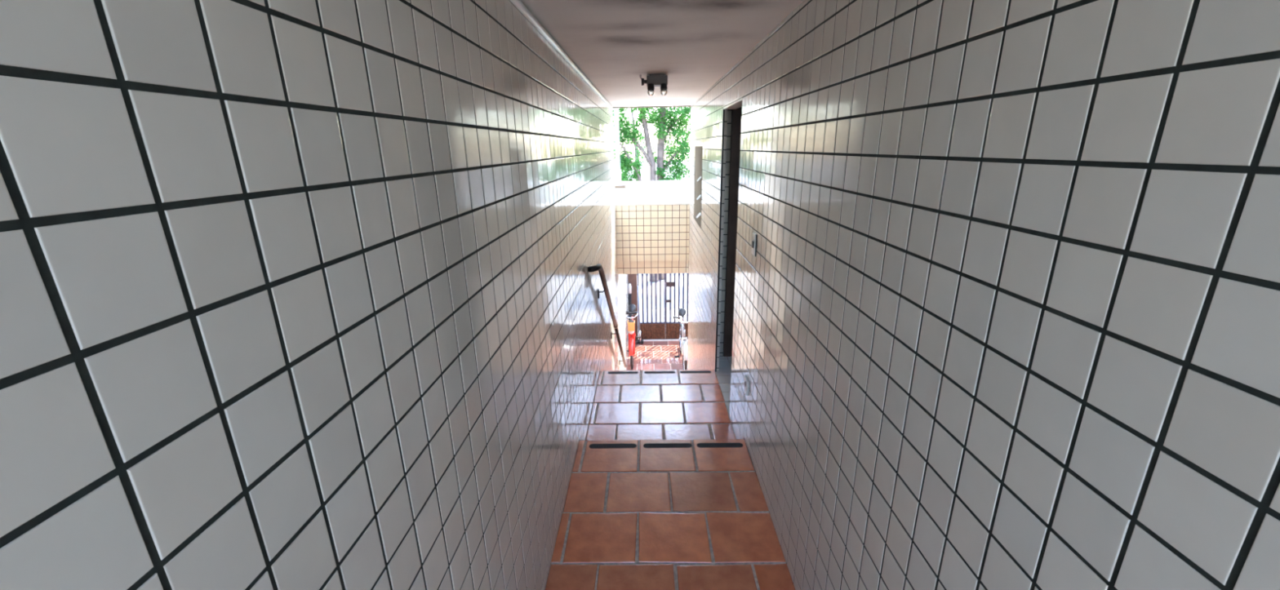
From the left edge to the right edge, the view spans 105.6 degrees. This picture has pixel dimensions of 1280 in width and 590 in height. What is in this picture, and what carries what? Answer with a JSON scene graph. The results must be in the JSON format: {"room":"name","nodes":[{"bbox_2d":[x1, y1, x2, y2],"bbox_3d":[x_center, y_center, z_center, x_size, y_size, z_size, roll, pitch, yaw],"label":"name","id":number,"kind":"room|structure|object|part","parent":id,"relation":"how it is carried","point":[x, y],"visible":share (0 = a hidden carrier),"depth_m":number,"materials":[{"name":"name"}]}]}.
{"room":"tiled corridor","nodes":[
{"label":"tiled corridor","id":0,"kind":"room"},
{"bbox_2d":[0,0,629,589],"bbox_3d":[-0.448,0.616,4.271,0.201,4.750,12.200,-1,17,1],"label":"wall","id":1,"kind":"structure","parent":0,"point":[295,295],"depth_m":0.59,"materials":[{"name":"white tile"}]},
{"bbox_2d":[509,0,613,110],"bbox_3d":[-0.400,-1.069,1.948,0.026,0.025,8.740,-1,17,1],"label":"conduit pipe","id":2,"kind":"object","parent":1,"relation":"attached to","point":[518,4],"visible":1,"depth_m":2.11,"materials":[{"name":"white plastic"}]},
{"bbox_2d":[587,263,626,368],"bbox_3d":[-0.288,0.461,5.532,0.092,2.484,3.625,-1,17,1],"label":"handrail","id":3,"kind":"object","parent":1,"relation":"attached to","point":[598,267],"visible":0.99,"depth_m":4.46,"materials":[{"name":"black paint"}]},
{"bbox_3d":[-0.314,0.078,4.410,0.088,1.097,1.701,-1,17,1],"label":"rail","id":4,"kind":"part","parent":3,"relation":"part of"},
{"bbox_3d":[-0.247,0.725,6.489,0.040,1.420,1.948,-1,17,1],"label":"rail","id":5,"kind":"part","parent":3,"relation":"part of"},
{"bbox_2d":[614,188,626,203],"bbox_3d":[-0.407,-1.675,8.288,0.222,0.029,3.160,-1,17,1],"label":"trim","id":6,"kind":"structure","parent":1,"relation":"on","point":[619,193],"depth_m":8.64,"materials":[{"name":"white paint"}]},
{"bbox_2d":[612,105,691,108],"bbox_3d":[0.145,-2.382,6.149,0.997,0.014,0.055,-1,17,1],"label":"trim","id":7,"kind":"structure","parent":1,"relation":"attached to","point":[679,105],"depth_m":6.12,"materials":[{"name":"white paint"}]},
{"bbox_2d":[614,184,689,202],"bbox_3d":[0.921,-0.625,10.376,3.300,3.420,0.243,-1,17,1],"label":"wall","id":8,"kind":"structure","parent":0,"point":[657,193],"depth_m":9.82,"materials":[{"name":"white paint"}]},
{"bbox_2d":[614,180,689,185],"bbox_3d":[0.891,-2.289,9.871,3.340,0.060,0.300,-1,17,1],"label":"trim","id":9,"kind":"structure","parent":8,"relation":"on","point":[659,182],"depth_m":9.74,"materials":[{"name":"white paint"}]},
{"bbox_2d":[613,108,621,182],"bbox_3d":[-0.469,-4.042,9.303,0.135,3.670,0.130,-1,17,1],"label":"pole","id":10,"kind":"object","parent":9,"relation":"on","point":[618,171],"visible":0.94,"depth_m":9.60,"materials":[{"name":"white metal"}]},
{"bbox_2d":[627,273,688,341],"bbox_3d":[0.813,-0.001,10.428,2.123,2.100,0.060,-1,17,1],"label":"gate","id":11,"kind":"object","parent":8,"relation":"attached to","point":[665,330],"visible":0.49,"depth_m":10.53,"materials":[{"name":"grey metal"}]},
{"bbox_3d":[-0.151,0.010,10.449,0.193,2.100,0.050,-1,17,1],"label":"gate post","id":12,"kind":"part","parent":11,"relation":"part of","materials":[{"name":"brown metal"}]},
{"bbox_3d":[0.248,-0.004,10.445,0.596,2.085,0.030,-1,17,1],"label":"frame","id":13,"kind":"part","parent":11,"relation":"part of","materials":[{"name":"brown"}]},
{"bbox_3d":[0.262,0.802,10.665,0.592,0.355,0.017,-1,17,1],"label":"panel","id":14,"kind":"part","parent":11,"relation":"part of","materials":[{"name":"brown metal"}]},
{"bbox_3d":[0.898,0.794,10.654,0.668,0.355,0.017,-1,17,1],"label":"panel","id":15,"kind":"part","parent":11,"relation":"part of","materials":[{"name":"brown metal"}]},
{"bbox_3d":[0.884,-0.012,10.434,0.672,2.085,0.030,-1,17,1],"label":"frame","id":16,"kind":"part","parent":11,"relation":"part of","materials":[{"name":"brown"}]},
{"bbox_2d":[643,339,679,341],"bbox_3d":[0.925,0.989,10.733,1.945,0.030,0.080,-1,17,1],"label":"trim","id":17,"kind":"structure","parent":8,"relation":"attached to","point":[643,340],"depth_m":10.70,"materials":[{"name":"white paint"}]},
{"bbox_2d":[615,204,689,274],"bbox_3d":[0.221,-0.784,6.785,1.087,0.960,0.238,-1,17,1],"label":"wall","id":18,"kind":"structure","parent":0,"point":[651,239],"depth_m":6.67,"materials":[{"name":"beige tile"}]},
{"bbox_2d":[615,200,689,205],"bbox_3d":[0.213,-1.252,6.640,1.087,0.020,0.262,-1,17,1],"label":"trim","id":19,"kind":"structure","parent":18,"relation":"on","point":[637,203],"depth_m":6.55,"materials":[{"name":"white paint"}]},
{"bbox_2d":[626,341,683,370],"bbox_3d":[0.911,1.607,9.019,2.336,0.162,4.140,-1,17,1],"label":"floor","id":20,"kind":"structure","parent":0,"point":[649,355],"depth_m":9.92,"materials":[{"name":"brick"}]},
{"bbox_2d":[627,283,631,320],"bbox_3d":[-0.206,0.399,10.464,0.074,1.330,0.072,-1,17,1],"label":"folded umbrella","id":21,"kind":"object","parent":20,"relation":"on","point":[629,286],"visible":0.59,"depth_m":10.33,"materials":[{"name":"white fabric"}]},
{"bbox_2d":[626,303,640,369],"bbox_3d":[-0.152,0.752,9.752,0.330,1.086,1.606,-1,17,1],"label":"bicycle","id":22,"kind":"object","parent":20,"relation":"on","point":[632,308],"visible":0.99,"depth_m":9.25,"materials":[{"name":"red metal"}]},
{"bbox_2d":[627,320,635,331],"bbox_3d":[-0.165,0.579,9.183,0.138,0.170,0.139,-1,17,1],"label":"basket","id":23,"kind":"object","parent":22,"relation":"on","point":[631,327],"depth_m":9.13,"materials":[{"name":"orange plastic"}]},
{"bbox_2d":[636,285,643,343],"bbox_3d":[-0.005,0.436,10.405,0.140,1.295,0.094,-1,17,1],"label":"pole stand","id":24,"kind":"object","parent":20,"relation":"on","point":[640,340],"visible":0.92,"depth_m":10.48,"materials":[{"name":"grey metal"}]},
{"bbox_2d":[673,307,688,369],"bbox_3d":[0.834,0.826,9.448,0.412,1.084,1.662,-1,17,1],"label":"bicycle","id":25,"kind":"object","parent":20,"relation":"on","point":[683,341],"visible":0.88,"depth_m":9.02,"materials":[{"name":"white metal"}]},
{"bbox_3d":[0.834,0.793,9.498,0.102,0.570,0.928,-1,17,1],"label":"frame","id":26,"kind":"part","parent":25,"relation":"part of","materials":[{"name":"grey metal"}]},
{"bbox_2d":[585,355,735,440],"bbox_3d":[0.709,0.915,3.628,2.131,0.170,1.865,-1,17,1],"label":"floor","id":27,"kind":"structure","parent":0,"point":[641,406],"depth_m":3.64,"materials":[{"name":"tile"}]},
{"bbox_2d":[608,371,638,373],"bbox_3d":[-0.147,0.670,4.192,0.265,0.001,0.040,-1,17,1],"label":"strip","id":28,"kind":"object","parent":27,"relation":"on","point":[614,372],"visible":1,"depth_m":4.19,"materials":[{"name":"grey"}]},
{"bbox_2d":[644,371,675,373],"bbox_3d":[0.169,0.666,4.186,0.269,0.001,0.040,-1,17,1],"label":"strip","id":29,"kind":"object","parent":27,"relation":"on","point":[645,372],"visible":1,"depth_m":4.18,"materials":[{"name":"grey"}]},
{"bbox_2d":[680,370,711,373],"bbox_3d":[0.479,0.663,4.181,0.268,0.001,0.040,-1,17,1],"label":"strip","id":30,"kind":"object","parent":27,"relation":"on","point":[695,371],"visible":1,"depth_m":4.18,"materials":[{"name":"grey"}]},
{"bbox_2d":[520,0,804,106],"bbox_3d":[0.460,-1.381,2.448,2.130,0.220,7.700,-1,17,1],"label":"ceiling","id":31,"kind":"structure","parent":0,"point":[695,43],"depth_m":2.29,"materials":[{"name":"paint"}]},
{"bbox_2d":[639,73,667,96],"bbox_3d":[0.097,-1.490,3.456,0.198,0.147,0.137,-1,17,1],"label":"ceiling light","id":32,"kind":"object","parent":31,"relation":"attached to","point":[652,81],"visible":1,"depth_m":3.41,"materials":[{"name":"grey metal"}]},
{"bbox_2d":[641,78,646,85],"bbox_3d":[0.030,-1.510,3.439,0.040,0.051,0.052,-1,17,1],"label":"socket","id":33,"kind":"object","parent":32,"relation":"attached to","point":[643,81],"depth_m":3.43,"materials":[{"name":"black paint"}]},
{"bbox_2d":[647,83,654,96],"bbox_3d":[0.077,-1.446,3.426,0.050,0.082,0.054,-1,17,1],"label":"bulb","id":34,"kind":"object","parent":32,"relation":"attached to","point":[651,87],"depth_m":3.41,"materials":[{"name":"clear glass"}]},
{"bbox_2d":[660,83,666,96],"bbox_3d":[0.168,-1.447,3.425,0.050,0.082,0.054,-1,17,1],"label":"bulb","id":35,"kind":"object","parent":32,"relation":"attached to","point":[663,86],"depth_m":3.41,"materials":[{"name":"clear glass"}]},
{"bbox_2d":[545,439,795,589],"bbox_3d":[0.102,1.644,0.685,1.004,0.171,4.761,-1,17,1],"label":"floor","id":36,"kind":"structure","parent":0,"point":[694,517],"depth_m":2.27,"materials":[{"name":"tile"}]},
{"bbox_2d":[589,444,636,448],"bbox_3d":[-0.160,0.894,2.876,0.282,0.001,0.044,-1,17,1],"label":"strip","id":37,"kind":"object","parent":36,"relation":"on","point":[592,446],"visible":1,"depth_m":2.87,"materials":[{"name":"grey"}]},
{"bbox_2d":[643,443,692,448],"bbox_3d":[0.163,0.890,2.870,0.288,0.001,0.044,-1,17,1],"label":"strip","id":38,"kind":"object","parent":36,"relation":"on","point":[647,445],"visible":1,"depth_m":2.87,"materials":[{"name":"grey"}]},
{"bbox_2d":[697,443,742,448],"bbox_3d":[0.471,0.886,2.865,0.272,0.001,0.044,-1,17,1],"label":"strip","id":39,"kind":"object","parent":36,"relation":"on","point":[699,445],"visible":1,"depth_m":2.86,"materials":[{"name":"grey"}]},
{"bbox_2d":[687,0,1279,589],"bbox_3d":[1.242,1.042,2.601,1.233,4.650,8.800,-1,17,1],"label":"wall","id":40,"kind":"structure","parent":0,"point":[1006,307],"depth_m":0.77,"materials":[{"name":"white tile"}]},
{"bbox_2d":[693,146,702,228],"bbox_3d":[0.630,-1.222,5.422,0.053,0.838,0.780,-1,17,1],"label":"window","id":41,"kind":"structure","parent":40,"relation":"in","point":[698,149],"depth_m":5.39,"materials":[{"name":"grey glass"}]},
{"bbox_2d":[715,107,724,371],"bbox_3d":[0.633,-0.359,3.877,0.013,2.126,0.013,-1,17,1],"label":"trim","id":42,"kind":"structure","parent":40,"relation":"attached to","point":[723,110],"depth_m":3.84,"materials":[{"name":"black paint"}]},
{"bbox_2d":[723,106,742,356],"bbox_3d":[1.067,-0.489,4.133,0.636,2.208,0.068,-1,17,1],"label":"door","id":43,"kind":"structure","parent":40,"relation":"in","point":[736,114],"depth_m":4.12,"materials":[{"name":"black metal"}]},
{"bbox_2d":[723,97,742,109],"bbox_3d":[0.652,-1.262,3.215,0.093,0.012,0.747,-1,17,1],"label":"trim","id":44,"kind":"structure","parent":40,"relation":"attached to","point":[738,104],"depth_m":3.25,"materials":[{"name":"white paint"}]},
{"bbox_2d":[743,375,749,395],"bbox_3d":[0.615,0.523,2.814,0.014,0.090,0.085,-1,17,1],"label":"wall outlet","id":45,"kind":"object","parent":40,"relation":"attached to","point":[746,383],"visible":1,"depth_m":2.79,"materials":[{"name":"white"}]},
{"bbox_2d":[751,232,757,256],"bbox_3d":[0.601,-0.268,2.571,0.015,0.115,0.079,-1,17,1],"label":"light switch","id":46,"kind":"object","parent":40,"relation":"attached to","point":[754,236],"visible":1,"depth_m":2.56,"materials":[{"name":"black paint"}]},
{"label":"outside","id":47,"kind":"structure","parent":0,"visible":0},
{"bbox_2d":[613,160,689,324],"bbox_3d":[0.648,-9.093,44.267,140.000,0.190,210.000,-1,17,1],"label":"ground","id":48,"kind":"structure","parent":47,"point":[645,172],"depth_m":14.15,"materials":[{"name":"white"}]},
{"bbox_2d":[612,107,661,282],"bbox_3d":[-0.859,-4.633,14.355,3.169,8.741,3.087,-1,17,1],"label":"tree","id":49,"kind":"object","parent":48,"relation":"on","point":[625,159],"visible":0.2,"depth_m":14.16,"materials":[{"name":"green plant"}]},
{"bbox_2d":[612,106,689,181],"bbox_3d":[0.573,-5.152,19.134,5.004,6.898,1.825,-1,17,1],"label":"tree","id":50,"kind":"object","parent":48,"relation":"on","point":[637,152],"visible":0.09,"depth_m":18.80,"materials":[{"name":"green plant"}]},
{"bbox_2d":[648,106,690,279],"bbox_3d":[1.426,-4.628,14.501,3.454,8.584,3.124,-2,17,-4],"label":"tree","id":51,"kind":"object","parent":48,"relation":"on","point":[661,123],"visible":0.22,"depth_m":14.31,"materials":[{"name":"green plant"}]}
]}

